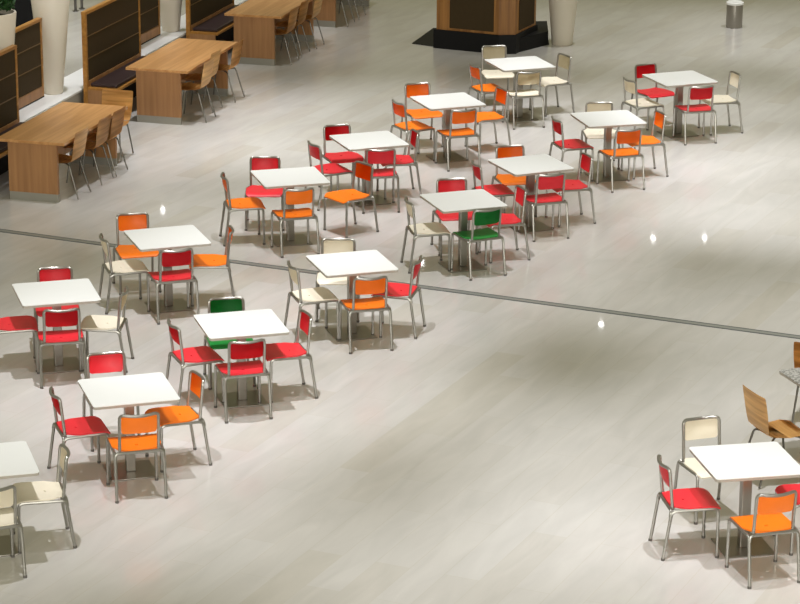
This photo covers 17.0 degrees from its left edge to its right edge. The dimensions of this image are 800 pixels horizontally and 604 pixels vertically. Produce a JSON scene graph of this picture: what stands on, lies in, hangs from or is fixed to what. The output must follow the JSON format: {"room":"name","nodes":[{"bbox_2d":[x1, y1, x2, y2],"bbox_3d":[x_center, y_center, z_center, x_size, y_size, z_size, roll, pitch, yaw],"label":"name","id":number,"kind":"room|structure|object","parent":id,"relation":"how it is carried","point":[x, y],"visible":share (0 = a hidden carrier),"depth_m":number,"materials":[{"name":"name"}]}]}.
{"room":"eatery","nodes":[
{"label":"eatery","id":0,"kind":"room"},
{"bbox_2d":[0,0,799,603],"bbox_3d":[0.034,-5.623,46.406,80.000,0.001,88.000,0,17,0],"label":"floor","id":1,"kind":"structure","parent":0,"point":[506,451],"depth_m":26.63,"materials":[{"name":"tile"}]},
{"bbox_2d":[0,45,24,174],"bbox_3d":[-4.911,-2.239,32.855,0.499,1.470,1.950,5,18,15],"label":"bench","id":2,"kind":"object","parent":1,"relation":"on","point":[9,94],"visible":0.48,"depth_m":33.44,"materials":[{"name":"brown wood"}]},
{"bbox_2d":[0,122,24,152],"bbox_3d":[-4.884,-1.984,32.926,0.380,0.049,1.850,5,18,15],"label":"cushion","id":3,"kind":"object","parent":2,"relation":"on","point":[5,127],"depth_m":33.38,"materials":[{"name":"wood"}]},
{"bbox_2d":[0,485,26,577],"bbox_3d":[-3.234,1.762,21.103,0.457,0.781,0.489,-6,18,-20],"label":"cafe chair","id":4,"kind":"object","parent":1,"relation":"on","point":[8,495],"visible":1,"depth_m":21.00,"materials":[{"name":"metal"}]},
{"bbox_2d":[1,0,32,26],"bbox_3d":[-6.324,-4.802,41.943,1.460,0.990,0.660,-6,18,-19],"label":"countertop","id":5,"kind":"structure","parent":1,"relation":"on","point":[23,8],"depth_m":41.85,"materials":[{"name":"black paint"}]},
{"bbox_2d":[0,315,37,371],"bbox_3d":[-3.772,0.256,25.972,0.489,0.781,0.457,-3,17,-10],"label":"cafe chair","id":6,"kind":"object","parent":1,"relation":"on","point":[12,324],"visible":1,"depth_m":25.93,"materials":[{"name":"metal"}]},
{"bbox_2d":[0,441,38,556],"bbox_3d":[-3.328,1.634,21.549,0.756,0.757,0.756,-5,18,-16],"label":"cafe table","id":7,"kind":"object","parent":1,"relation":"on","point":[16,458],"visible":0.82,"depth_m":21.49,"materials":[{"name":"laminate"}]},
{"bbox_2d":[11,444,76,553],"bbox_3d":[-2.908,1.581,21.697,0.489,0.781,0.457,-4,18,-15],"label":"cafe chair","id":8,"kind":"object","parent":1,"relation":"on","point":[36,492],"visible":0.91,"depth_m":21.64,"materials":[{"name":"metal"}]},
{"bbox_2d":[12,278,100,373],"bbox_3d":[-3.334,0.264,25.989,0.756,0.757,0.756,-5,18,-15],"label":"cafe table","id":9,"kind":"object","parent":1,"relation":"on","point":[54,294],"visible":0.92,"depth_m":25.93,"materials":[{"name":"laminate"}]},
{"bbox_2d":[34,266,80,328],"bbox_3d":[-3.410,0.081,26.546,0.457,0.781,0.489,-3,17,-9],"label":"cafe chair","id":10,"kind":"object","parent":1,"relation":"on","point":[60,272],"visible":0.37,"depth_m":26.63,"materials":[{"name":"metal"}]},
{"bbox_2d":[36,308,86,388],"bbox_3d":[-3.248,0.376,25.592,0.457,0.781,0.489,-3,17,-11],"label":"cafe chair","id":11,"kind":"object","parent":1,"relation":"on","point":[67,317],"visible":0.98,"depth_m":25.41,"materials":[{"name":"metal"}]},
{"bbox_2d":[0,102,127,202],"bbox_3d":[-4.121,-1.843,32.796,0.880,0.757,2.050,5,18,15],"label":"table","id":12,"kind":"object","parent":1,"relation":"on","point":[34,146],"visible":0.94,"depth_m":32.04,"materials":[{"name":"brown wood"}]},
{"bbox_2d":[58,126,90,199],"bbox_3d":[-4.035,-1.691,32.170,0.502,0.823,0.428,5,18,15],"label":"chair","id":13,"kind":"object","parent":1,"relation":"on","point":[80,138],"visible":0.8,"depth_m":32.07,"materials":[{"name":"brown wood"}]},
{"bbox_2d":[47,386,111,481],"bbox_3d":[-2.790,1.127,23.171,0.489,0.781,0.457,-5,18,-18],"label":"cafe chair","id":14,"kind":"object","parent":1,"relation":"on","point":[88,426],"visible":0.98,"depth_m":23.12,"materials":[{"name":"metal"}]},
{"bbox_2d":[64,113,113,185],"bbox_3d":[-3.828,-1.893,32.829,0.502,0.823,0.428,5,18,15],"label":"chair","id":15,"kind":"object","parent":1,"relation":"on","point":[104,124],"visible":0.73,"depth_m":32.74,"materials":[{"name":"brown wood"}]},
{"bbox_2d":[81,105,127,176],"bbox_3d":[-3.695,-2.019,33.240,0.502,0.823,0.428,5,18,15],"label":"chair","id":16,"kind":"object","parent":1,"relation":"on","point":[118,116],"visible":0.81,"depth_m":33.16,"materials":[{"name":"brown wood"}]},
{"bbox_2d":[78,285,133,372],"bbox_3d":[-2.870,0.246,26.020,0.489,0.781,0.457,1,17,3],"label":"cafe chair","id":17,"kind":"object","parent":1,"relation":"on","point":[90,323],"visible":0.95,"depth_m":25.95,"materials":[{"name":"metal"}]},
{"bbox_2d":[82,351,139,451],"bbox_3d":[-2.599,0.881,23.968,0.457,0.781,0.489,-5,18,-15],"label":"cafe chair","id":18,"kind":"object","parent":1,"relation":"on","point":[111,361],"visible":0.38,"depth_m":24.07,"materials":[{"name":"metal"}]},
{"bbox_2d":[81,0,144,103],"bbox_3d":[-3.754,-3.431,36.740,0.499,1.470,2.000,5,18,15],"label":"bench","id":19,"kind":"object","parent":1,"relation":"on","point":[111,29],"visible":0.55,"depth_m":36.46,"materials":[{"name":"brown wood"}]},
{"bbox_2d":[91,56,144,87],"bbox_3d":[-3.727,-3.176,36.810,0.380,0.049,1.900,5,18,15],"label":"cushion","id":20,"kind":"object","parent":19,"relation":"on","point":[115,75],"depth_m":36.41,"materials":[{"name":"leather"}]},
{"bbox_2d":[102,89,133,161],"bbox_3d":[-3.668,-2.249,33.983,0.428,0.823,0.502,5,18,15],"label":"chair","id":21,"kind":"object","parent":1,"relation":"on","point":[109,96],"visible":0.35,"depth_m":34.09,"materials":[{"name":"brown wood"}]},
{"bbox_2d":[98,233,149,314],"bbox_3d":[-2.889,-0.324,27.866,0.489,0.781,0.457,-5,18,-16],"label":"cafe chair","id":22,"kind":"object","parent":1,"relation":"on","point":[131,266],"visible":0.98,"depth_m":27.78,"materials":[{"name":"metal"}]},
{"bbox_2d":[78,372,179,481],"bbox_3d":[-2.354,1.118,23.241,0.756,0.757,0.756,-5,18,-16],"label":"cafe table","id":23,"kind":"object","parent":1,"relation":"on","point":[127,392],"visible":0.95,"depth_m":23.17,"materials":[{"name":"laminate"}]},
{"bbox_2d":[19,0,247,121],"bbox_3d":[-4.971,-2.262,34.742,0.520,0.400,21.000,5,18,15],"label":"trim","id":24,"kind":"structure","parent":1,"relation":"on","point":[73,83],"depth_m":36.21,"materials":[{"name":"grey stone"}]},
{"bbox_2d":[0,0,15,49],"bbox_3d":[-5.121,-3.156,33.886,0.560,1.812,0.558,7,18,21],"label":"planter","id":25,"kind":"object","parent":24,"relation":"on","point":[7,15],"visible":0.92,"depth_m":33.63,"materials":[{"name":"ceramic"}]},
{"bbox_2d":[14,17,43,109],"bbox_3d":[-4.948,-3.059,34.833,0.068,1.070,1.330,5,18,15],"label":"screen","id":26,"kind":"object","parent":24,"relation":"on","point":[28,36],"visible":0.59,"depth_m":35.05,"materials":[{"name":"brown wood"}]},
{"bbox_2d":[31,0,69,94],"bbox_3d":[-4.644,-3.680,35.561,0.563,1.830,0.554,-16,23,-42],"label":"planter","id":27,"kind":"object","parent":24,"relation":"on","point":[54,14],"visible":0.98,"depth_m":35.45,"materials":[{"name":"ceramic"}]},
{"bbox_2d":[140,0,160,44],"bbox_3d":[-3.818,-4.223,38.626,0.068,1.070,1.780,5,18,15],"label":"screen","id":28,"kind":"object","parent":24,"relation":"on","point":[149,9],"visible":0.47,"depth_m":39.12,"materials":[{"name":"brown wood"}]},
{"bbox_2d":[160,0,181,31],"bbox_3d":[-3.411,-4.931,39.624,0.566,1.838,0.571,0,17,0],"label":"planter","id":29,"kind":"object","parent":24,"relation":"on","point":[170,10],"visible":1,"depth_m":39.70,"materials":[{"name":"ceramic"}]},
{"bbox_2d":[106,412,167,503],"bbox_3d":[-2.251,1.251,22.777,0.457,0.781,0.489,-4,18,-15],"label":"cafe chair","id":30,"kind":"object","parent":1,"relation":"on","point":[150,422],"visible":1,"depth_m":22.61,"materials":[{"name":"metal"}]},
{"bbox_2d":[112,212,161,294],"bbox_3d":[-2.818,-0.523,28.514,0.457,0.781,0.489,-4,18,-15],"label":"cafe chair","id":31,"kind":"object","parent":1,"relation":"on","point":[138,220],"visible":0.77,"depth_m":28.57,"materials":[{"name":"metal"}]},
{"bbox_2d":[124,225,210,313],"bbox_3d":[-2.424,-0.316,27.885,0.756,0.757,0.756,-6,18,-18],"label":"cafe table","id":32,"kind":"object","parent":1,"relation":"on","point":[184,236],"visible":1,"depth_m":27.83,"materials":[{"name":"laminate"}]},
{"bbox_2d":[147,248,199,324],"bbox_3d":[-2.344,-0.224,27.555,0.457,0.781,0.489,-5,18,-18],"label":"cafe chair","id":33,"kind":"object","parent":1,"relation":"on","point":[167,258],"visible":0.97,"depth_m":27.38,"materials":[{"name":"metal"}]},
{"bbox_2d":[145,370,211,472],"bbox_3d":[-1.957,1.032,23.493,0.489,0.781,0.457,-7,19,-22],"label":"cafe chair","id":34,"kind":"object","parent":1,"relation":"on","point":[170,416],"visible":0.92,"depth_m":23.47,"materials":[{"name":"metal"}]},
{"bbox_2d":[125,38,237,124],"bbox_3d":[-2.970,-3.028,36.657,0.880,0.757,2.050,5,18,15],"label":"table","id":35,"kind":"object","parent":1,"relation":"on","point":[159,74],"visible":0.9,"depth_m":35.90,"materials":[{"name":"brown wood"}]},
{"bbox_2d":[166,318,223,405],"bbox_3d":[-1.936,0.545,25.072,0.489,0.781,0.457,-6,18,-20],"label":"cafe chair","id":36,"kind":"object","parent":1,"relation":"on","point":[200,355],"visible":0.94,"depth_m":25.00,"materials":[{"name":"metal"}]},
{"bbox_2d":[182,57,215,122],"bbox_3d":[-2.783,-2.873,36.024,0.502,0.823,0.428,5,18,15],"label":"chair","id":37,"kind":"object","parent":1,"relation":"on","point":[208,66],"visible":0.95,"depth_m":35.95,"materials":[{"name":"brown wood"}]},
{"bbox_2d":[181,49,222,112],"bbox_3d":[-2.729,-3.046,36.585,0.502,0.823,0.428,5,18,15],"label":"chair","id":38,"kind":"object","parent":1,"relation":"on","point":[193,77],"visible":0.73,"depth_m":36.55,"materials":[{"name":"brown wood"}]},
{"bbox_2d":[189,225,234,306],"bbox_3d":[-1.978,-0.393,28.109,0.489,0.781,0.457,-2,17,-6],"label":"cafe chair","id":39,"kind":"object","parent":1,"relation":"on","point":[200,261],"visible":0.92,"depth_m":27.98,"materials":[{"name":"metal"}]},
{"bbox_2d":[186,0,238,40],"bbox_3d":[-2.663,-4.554,40.399,0.499,1.470,2.000,5,18,15],"label":"bench","id":40,"kind":"object","parent":1,"relation":"on","point":[205,19],"visible":0.62,"depth_m":39.99,"materials":[{"name":"brown wood"}]},
{"bbox_2d":[193,5,238,31],"bbox_3d":[-2.636,-4.299,40.469,0.380,0.049,1.900,5,18,15],"label":"cushion","id":41,"kind":"object","parent":40,"relation":"on","point":[213,20],"depth_m":40.10,"materials":[{"name":"leather"}]},
{"bbox_2d":[203,40,244,102],"bbox_3d":[-2.463,-3.234,37.199,0.502,0.823,0.428,5,18,15],"label":"chair","id":42,"kind":"object","parent":1,"relation":"on","point":[237,48],"visible":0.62,"depth_m":37.11,"materials":[{"name":"brown wood"}]},
{"bbox_2d":[203,296,255,387],"bbox_3d":[-1.638,0.385,25.594,0.457,0.781,0.489,-3,17,-11],"label":"cafe chair","id":43,"kind":"object","parent":1,"relation":"on","point":[237,303],"visible":0.41,"depth_m":25.68,"materials":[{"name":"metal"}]},
{"bbox_2d":[194,309,288,408],"bbox_3d":[-1.487,0.561,25.062,0.756,0.757,0.756,-5,18,-15],"label":"cafe table","id":44,"kind":"object","parent":1,"relation":"on","point":[238,325],"visible":0.82,"depth_m":25.01,"materials":[{"name":"laminate"}]},
{"bbox_2d":[219,172,265,246],"bbox_3d":[-1.793,-1.073,30.316,0.489,0.781,0.457,-3,17,-10],"label":"cafe chair","id":45,"kind":"object","parent":1,"relation":"on","point":[250,203],"visible":1,"depth_m":30.22,"materials":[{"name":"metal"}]},
{"bbox_2d":[214,338,272,423],"bbox_3d":[-1.455,0.661,24.703,0.457,0.781,0.489,-5,18,-16],"label":"cafe chair","id":46,"kind":"object","parent":1,"relation":"on","point":[255,348],"visible":1,"depth_m":24.54,"materials":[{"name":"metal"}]},
{"bbox_2d":[245,156,283,230],"bbox_3d":[-1.566,-1.260,30.927,0.457,0.781,0.489,0,17,-1],"label":"cafe chair","id":47,"kind":"object","parent":1,"relation":"on","point":[256,162],"visible":0.8,"depth_m":30.99,"materials":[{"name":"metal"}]},
{"bbox_2d":[224,0,313,65],"bbox_3d":[-1.888,-4.143,40.289,0.880,0.757,2.050,5,18,15],"label":"table","id":48,"kind":"object","parent":1,"relation":"on","point":[255,21],"visible":0.79,"depth_m":39.46,"materials":[{"name":"brown wood"}]},
{"bbox_2d":[257,309,317,402],"bbox_3d":[-1.068,0.499,25.239,0.489,0.781,0.457,-5,18,-18],"label":"cafe chair","id":49,"kind":"object","parent":1,"relation":"on","point":[274,351],"visible":0.89,"depth_m":25.19,"materials":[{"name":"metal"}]},
{"bbox_2d":[275,6,299,64],"bbox_3d":[-1.780,-3.970,39.597,0.502,0.823,0.428,5,18,15],"label":"chair","id":50,"kind":"object","parent":1,"relation":"on","point":[293,13],"visible":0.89,"depth_m":39.49,"materials":[{"name":"brown wood"}]},
{"bbox_2d":[250,167,329,246],"bbox_3d":[-1.247,-1.058,30.311,0.756,0.757,0.756,-5,18,-15],"label":"cafe table","id":51,"kind":"object","parent":1,"relation":"on","point":[288,178],"visible":1,"depth_m":30.25,"materials":[{"name":"laminate"}]},
{"bbox_2d":[275,0,309,56],"bbox_3d":[-1.644,-4.142,40.157,0.502,0.823,0.428,5,18,15],"label":"chair","id":52,"kind":"object","parent":1,"relation":"on","point":[304,5],"visible":0.8,"depth_m":40.07,"materials":[{"name":"brown wood"}]},
{"bbox_2d":[271,187,319,257],"bbox_3d":[-1.176,-0.946,29.914,0.457,0.781,0.489,-5,18,-17],"label":"cafe chair","id":53,"kind":"object","parent":1,"relation":"on","point":[290,196],"visible":0.99,"depth_m":29.73,"materials":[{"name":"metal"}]},
{"bbox_2d":[286,0,324,48],"bbox_3d":[-1.442,-4.308,40.698,0.502,0.823,0.428,5,18,15],"label":"chair","id":54,"kind":"object","parent":1,"relation":"on","point":[317,4],"visible":0.65,"depth_m":40.62,"materials":[{"name":"brown wood"}]},
{"bbox_2d":[284,260,339,342],"bbox_3d":[-0.895,-0.024,26.935,0.489,0.781,0.457,-5,18,-17],"label":"cafe chair","id":55,"kind":"object","parent":1,"relation":"on","point":[317,295],"visible":0.97,"depth_m":26.86,"materials":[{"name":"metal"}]},
{"bbox_2d":[305,140,352,210],"bbox_3d":[-0.853,-1.539,31.842,0.489,0.781,0.457,-8,19,-25],"label":"cafe chair","id":56,"kind":"object","parent":1,"relation":"on","point":[331,169],"visible":0.73,"depth_m":31.71,"materials":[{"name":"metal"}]},
{"bbox_2d":[315,238,359,322],"bbox_3d":[-0.641,-0.231,27.609,0.457,0.781,0.489,0,17,0],"label":"cafe chair","id":57,"kind":"object","parent":1,"relation":"on","point":[328,245],"visible":0.59,"depth_m":27.69,"materials":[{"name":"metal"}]},
{"bbox_2d":[318,124,364,192],"bbox_3d":[-0.708,-1.735,32.480,0.457,0.781,0.489,-6,18,-19],"label":"cafe chair","id":58,"kind":"object","parent":1,"relation":"on","point":[340,157],"visible":0.78,"depth_m":32.51,"materials":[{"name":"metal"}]},
{"bbox_2d":[314,0,368,26],"bbox_3d":[-1.058,-4.998,43.075,0.880,0.757,2.050,5,18,15],"label":"table","id":59,"kind":"object","parent":1,"relation":"on","point":[326,17],"visible":0.61,"depth_m":42.23,"materials":[{"name":"brown wood"}]},
{"bbox_2d":[323,161,378,237],"bbox_3d":[-0.565,-1.190,30.719,0.489,0.781,0.457,-13,21,-36],"label":"cafe chair","id":60,"kind":"object","parent":1,"relation":"on","point":[362,170],"visible":1,"depth_m":30.71,"materials":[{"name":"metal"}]},
{"bbox_2d":[306,250,397,341],"bbox_3d":[-0.488,-0.037,27.019,0.756,0.757,0.756,-5,18,-17],"label":"cafe table","id":61,"kind":"object","parent":1,"relation":"on","point":[353,264],"visible":0.98,"depth_m":26.95,"materials":[{"name":"laminate"}]},
{"bbox_2d":[339,276,393,353],"bbox_3d":[-0.342,0.065,26.657,0.457,0.781,0.489,-4,18,-14],"label":"cafe chair","id":62,"kind":"object","parent":1,"relation":"on","point":[363,286],"visible":1,"depth_m":26.48,"materials":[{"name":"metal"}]},
{"bbox_2d":[329,131,408,206],"bbox_3d":[-0.373,-1.574,31.999,0.756,0.757,0.756,-6,18,-20],"label":"cafe table","id":63,"kind":"object","parent":1,"relation":"on","point":[351,142],"visible":0.81,"depth_m":31.92,"materials":[{"name":"laminate"}]},
{"bbox_2d":[357,148,399,213],"bbox_3d":[-0.254,-1.488,31.689,0.457,0.781,0.489,-2,17,-8],"label":"cafe chair","id":64,"kind":"object","parent":1,"relation":"on","point":[373,156],"visible":0.78,"depth_m":31.50,"materials":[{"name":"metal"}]},
{"bbox_2d":[371,255,425,338],"bbox_3d":[-0.013,-0.076,27.122,0.489,0.781,0.457,4,18,12],"label":"cafe chair","id":65,"kind":"object","parent":1,"relation":"on","point":[395,290],"visible":0.9,"depth_m":27.01,"materials":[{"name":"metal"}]},
{"bbox_2d":[376,128,421,198],"bbox_3d":[-0.009,-1.678,32.310,0.489,0.781,0.457,-4,18,-13],"label":"cafe chair","id":66,"kind":"object","parent":1,"relation":"on","point":[401,160],"visible":0.78,"depth_m":32.25,"materials":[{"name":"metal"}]},
{"bbox_2d":[0,229,799,338],"bbox_3d":[0.001,-0.196,28.820,19.678,0.004,0.110,8,19,23],"label":"trim","id":67,"kind":"structure","parent":1,"relation":"on","point":[1,230],"depth_m":28.29,"materials":[{"name":"metal"}]},
{"bbox_2d":[389,99,434,160],"bbox_3d":[0.144,-2.192,33.979,0.489,0.781,0.457,-9,19,-27],"label":"cafe chair","id":68,"kind":"object","parent":1,"relation":"on","point":[399,109],"visible":0.92,"depth_m":33.88,"materials":[{"name":"plastic"}]},
{"bbox_2d":[400,82,442,149],"bbox_3d":[0.286,-2.429,34.746,0.457,0.781,0.489,-6,18,-19],"label":"cafe chair","id":69,"kind":"object","parent":1,"relation":"on","point":[411,89],"visible":0.71,"depth_m":34.80,"materials":[{"name":"plastic"}]},
{"bbox_2d":[400,196,450,273],"bbox_3d":[0.285,-0.758,29.337,0.489,0.781,0.457,-3,17,-11],"label":"cafe chair","id":70,"kind":"object","parent":1,"relation":"on","point":[433,228],"visible":1,"depth_m":29.25,"materials":[{"name":"plastic"}]},
{"bbox_2d":[410,92,485,162],"bbox_3d":[0.602,-2.198,34.039,0.756,0.757,0.756,-6,18,-20],"label":"cafe table","id":71,"kind":"object","parent":1,"relation":"on","point":[447,102],"visible":0.97,"depth_m":33.97,"materials":[{"name":"laminate"}]},
{"bbox_2d":[430,178,477,255],"bbox_3d":[0.613,-0.964,30.009,0.457,0.781,0.489,-3,17,-10],"label":"cafe chair","id":72,"kind":"object","parent":1,"relation":"on","point":[442,184],"visible":0.56,"depth_m":30.09,"materials":[{"name":"plastic"}]},
{"bbox_2d":[435,108,480,171],"bbox_3d":[0.733,-2.092,33.664,0.457,0.781,0.489,-6,18,-19],"label":"cafe chair","id":73,"kind":"object","parent":1,"relation":"on","point":[458,116],"visible":1,"depth_m":33.48,"materials":[{"name":"plastic"}]},
{"bbox_2d":[420,189,506,272],"bbox_3d":[0.692,-0.756,29.372,0.756,0.757,0.756,-6,18,-19],"label":"cafe table","id":74,"kind":"object","parent":1,"relation":"on","point":[461,202],"visible":0.99,"depth_m":29.32,"materials":[{"name":"laminate"}]},
{"bbox_2d":[451,207,506,280],"bbox_3d":[0.858,-0.691,29.130,0.457,0.781,0.489,-8,19,-25],"label":"cafe chair","id":75,"kind":"object","parent":1,"relation":"on","point":[491,216],"visible":1,"depth_m":28.97,"materials":[{"name":"green plastic"}]},
{"bbox_2d":[465,62,508,124],"bbox_3d":[1.177,-2.845,36.113,0.489,0.781,0.457,-7,19,-22],"label":"cafe chair","id":76,"kind":"object","parent":1,"relation":"on","point":[475,71],"visible":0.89,"depth_m":36.01,"materials":[{"name":"plastic"}]},
{"bbox_2d":[464,86,510,153],"bbox_3d":[1.144,-2.362,34.548,0.489,0.781,0.457,-7,19,-23],"label":"cafe chair","id":77,"kind":"object","parent":1,"relation":"on","point":[501,94],"visible":0.84,"depth_m":34.51,"materials":[{"name":"plastic"}]},
{"bbox_2d":[433,0,547,53],"bbox_3d":[1.553,-5.210,40.860,1.495,2.500,1.740,8,19,23],"label":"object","id":78,"kind":"object","parent":1,"relation":"on","point":[462,25],"visible":0.96,"depth_m":40.44,"materials":[{"name":"black paint"}]},
{"bbox_2d":[471,159,515,229],"bbox_3d":[1.063,-1.251,30.948,0.489,0.781,0.457,-4,18,-14],"label":"cafe chair","id":79,"kind":"object","parent":1,"relation":"on","point":[497,190],"visible":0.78,"depth_m":30.87,"materials":[{"name":"plastic"}]},
{"bbox_2d":[477,45,514,105],"bbox_3d":[1.338,-3.141,37.075,0.457,0.781,0.489,-3,17,-9],"label":"cafe chair","id":80,"kind":"object","parent":1,"relation":"on","point":[487,51],"visible":0.75,"depth_m":37.15,"materials":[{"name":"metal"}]},
{"bbox_2d":[478,185,530,262],"bbox_3d":[1.163,-0.880,29.749,0.489,0.781,0.457,-4,18,-15],"label":"cafe chair","id":81,"kind":"object","parent":1,"relation":"on","point":[520,193],"visible":0.81,"depth_m":29.70,"materials":[{"name":"plastic"}]},
{"bbox_2d":[491,144,536,216],"bbox_3d":[1.343,-1.425,31.517,0.457,0.781,0.489,-4,18,-13],"label":"cafe chair","id":82,"kind":"object","parent":1,"relation":"on","point":[502,151],"visible":0.64,"depth_m":31.57,"materials":[{"name":"plastic"}]},
{"bbox_2d":[484,56,554,121],"bbox_3d":[1.619,-2.870,36.236,0.756,0.757,0.756,-5,18,-18],"label":"cafe table","id":83,"kind":"object","parent":1,"relation":"on","point":[527,63],"visible":0.91,"depth_m":36.17,"materials":[{"name":"white laminate"}]},
{"bbox_2d":[502,71,544,129],"bbox_3d":[1.659,-2.755,35.829,0.457,0.781,0.489,-5,18,-17],"label":"cafe chair","id":84,"kind":"object","parent":1,"relation":"on","point":[522,78],"visible":0.89,"depth_m":35.64,"materials":[{"name":"plastic"}]},
{"bbox_2d":[488,154,573,232],"bbox_3d":[1.506,-1.231,30.925,0.756,0.757,0.756,-7,19,-22],"label":"cafe table","id":85,"kind":"object","parent":1,"relation":"on","point":[529,166],"visible":0.88,"depth_m":30.86,"materials":[{"name":"laminate"}]},
{"bbox_2d":[518,172,568,241],"bbox_3d":[1.650,-1.140,30.600,0.457,0.781,0.489,-6,18,-19],"label":"cafe chair","id":86,"kind":"object","parent":1,"relation":"on","point":[554,181],"visible":0.87,"depth_m":30.42,"materials":[{"name":"plastic"}]},
{"bbox_2d":[529,53,574,116],"bbox_3d":[2.087,-2.988,36.593,0.489,0.781,0.457,-8,19,-26],"label":"cafe chair","id":87,"kind":"object","parent":1,"relation":"on","point":[563,60],"visible":0.89,"depth_m":36.57,"materials":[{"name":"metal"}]},
{"bbox_2d":[549,0,576,45],"bbox_3d":[2.501,-4.771,40.855,0.579,1.676,0.565,0,17,0],"label":"planter","id":88,"kind":"object","parent":1,"relation":"on","point":[562,12],"visible":1,"depth_m":40.84,"materials":[{"name":"ceramic"}]},
{"bbox_2d":[545,116,593,180],"bbox_3d":[2.111,-1.910,33.104,0.489,0.781,0.457,-5,18,-16],"label":"cafe chair","id":89,"kind":"object","parent":1,"relation":"on","point":[557,125],"visible":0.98,"depth_m":33.00,"materials":[{"name":"red plastic"}]},
{"bbox_2d":[545,152,595,226],"bbox_3d":[1.998,-1.327,31.211,0.489,0.781,0.457,-5,18,-17],"label":"cafe chair","id":90,"kind":"object","parent":1,"relation":"on","point":[585,160],"visible":0.81,"depth_m":31.17,"materials":[{"name":"plastic"}]},
{"bbox_2d":[581,102,619,169],"bbox_3d":[2.531,-2.103,33.738,0.457,0.781,0.489,-1,17,-4],"label":"cafe chair","id":91,"kind":"object","parent":1,"relation":"on","point":[588,133],"visible":0.66,"depth_m":33.81,"materials":[{"name":"beige plastic"}]},
{"bbox_2d":[570,110,646,181],"bbox_3d":[2.576,-1.915,33.160,0.756,0.757,0.756,-4,18,-14],"label":"cafe table","id":92,"kind":"object","parent":1,"relation":"on","point":[606,120],"visible":0.98,"depth_m":33.10,"materials":[{"name":"laminate"}]},
{"bbox_2d":[596,128,644,192],"bbox_3d":[2.712,-1.786,32.713,0.457,0.781,0.489,-6,18,-19],"label":"cafe chair","id":93,"kind":"object","parent":1,"relation":"on","point":[634,135],"visible":1,"depth_m":32.54,"materials":[{"name":"orange plastic"}]},
{"bbox_2d":[617,77,663,136],"bbox_3d":[3.191,-2.586,35.313,0.489,0.781,0.457,-7,19,-22],"label":"cafe chair","id":94,"kind":"object","parent":1,"relation":"on","point":[630,86],"visible":0.95,"depth_m":35.20,"materials":[{"name":"plastic"}]},
{"bbox_2d":[620,110,668,178],"bbox_3d":[3.060,-1.976,33.334,0.489,0.781,0.457,-5,18,-16],"label":"cafe chair","id":95,"kind":"object","parent":1,"relation":"on","point":[659,118],"visible":0.86,"depth_m":33.28,"materials":[{"name":"plastic"}]},
{"bbox_2d":[629,63,674,127],"bbox_3d":[3.402,-2.792,35.985,0.457,0.781,0.489,-9,19,-28],"label":"cafe chair","id":96,"kind":"object","parent":1,"relation":"on","point":[647,68],"visible":0.83,"depth_m":36.02,"materials":[{"name":"plastic"}]},
{"bbox_2d":[642,70,717,137],"bbox_3d":[3.695,-2.597,35.393,0.756,0.757,0.756,-6,18,-20],"label":"cafe table","id":97,"kind":"object","parent":1,"relation":"on","point":[679,79],"visible":0.91,"depth_m":35.33,"materials":[{"name":"laminate"}]},
{"bbox_2d":[648,454,720,560],"bbox_3d":[2.310,1.639,21.612,0.489,0.781,0.457,-2,17,-8],"label":"cafe chair","id":98,"kind":"object","parent":1,"relation":"on","point":[687,499],"visible":1,"depth_m":21.53,"materials":[{"name":"plastic"}]},
{"bbox_2d":[672,85,716,145],"bbox_3d":[3.876,-2.498,35.042,0.457,0.781,0.489,-4,18,-14],"label":"cafe chair","id":99,"kind":"object","parent":1,"relation":"on","point":[706,92],"visible":1,"depth_m":34.87,"materials":[{"name":"plastic"}]},
{"bbox_2d":[673,415,721,524],"bbox_3d":[2.593,1.397,22.401,0.457,0.781,0.489,-6,18,-19],"label":"cafe chair","id":100,"kind":"object","parent":1,"relation":"on","point":[702,427],"visible":0.55,"depth_m":22.48,"materials":[{"name":"plastic"}]},
{"bbox_2d":[698,70,742,134],"bbox_3d":[4.279,-2.662,35.580,0.489,0.781,0.457,-5,18,-15],"label":"cafe chair","id":101,"kind":"object","parent":1,"relation":"on","point":[734,79],"visible":0.89,"depth_m":35.53,"materials":[{"name":"plastic"}]},
{"bbox_2d":[726,0,743,28],"bbox_3d":[5.308,-4.565,42.380,0.284,0.415,0.284,0,17,0],"label":"litter bin","id":102,"kind":"object","parent":1,"relation":"on","point":[734,11],"visible":1,"depth_m":42.29,"materials":[{"name":"metal"}]},
{"bbox_2d":[689,442,799,557],"bbox_3d":[2.799,1.637,21.661,0.756,0.757,0.756,-3,17,-11],"label":"cafe table","id":103,"kind":"object","parent":1,"relation":"on","point":[744,463],"visible":0.91,"depth_m":21.59,"materials":[{"name":"laminate"}]},
{"bbox_2d":[725,490,799,588],"bbox_3d":[2.882,1.796,21.113,0.457,0.781,0.489,-5,18,-16],"label":"cafe chair","id":104,"kind":"object","parent":1,"relation":"on","point":[769,520],"visible":1,"depth_m":20.97,"materials":[{"name":"plastic"}]},
{"bbox_2d":[743,385,799,488],"bbox_3d":[3.256,1.138,23.150,0.502,0.823,0.428,-6,18,-20],"label":"chair","id":105,"kind":"object","parent":1,"relation":"on","point":[756,407],"visible":0.93,"depth_m":23.06,"materials":[{"name":"brown wood"}]},
{"bbox_2d":[772,484,799,555],"bbox_3d":[3.343,1.604,21.744,0.489,0.781,0.457,-3,17,-11],"label":"cafe chair","id":106,"kind":"object","parent":1,"relation":"on","point":[783,488],"visible":0.56,"depth_m":21.80,"materials":[{"name":"plastic"}]},
{"bbox_2d":[779,368,799,386],"bbox_3d":[3.844,1.033,23.650,0.756,0.750,0.756,-6,18,-19],"label":"table","id":107,"kind":"object","parent":1,"relation":"on","point":[793,374],"visible":1,"depth_m":23.64,"materials":[{"name":"stone"}]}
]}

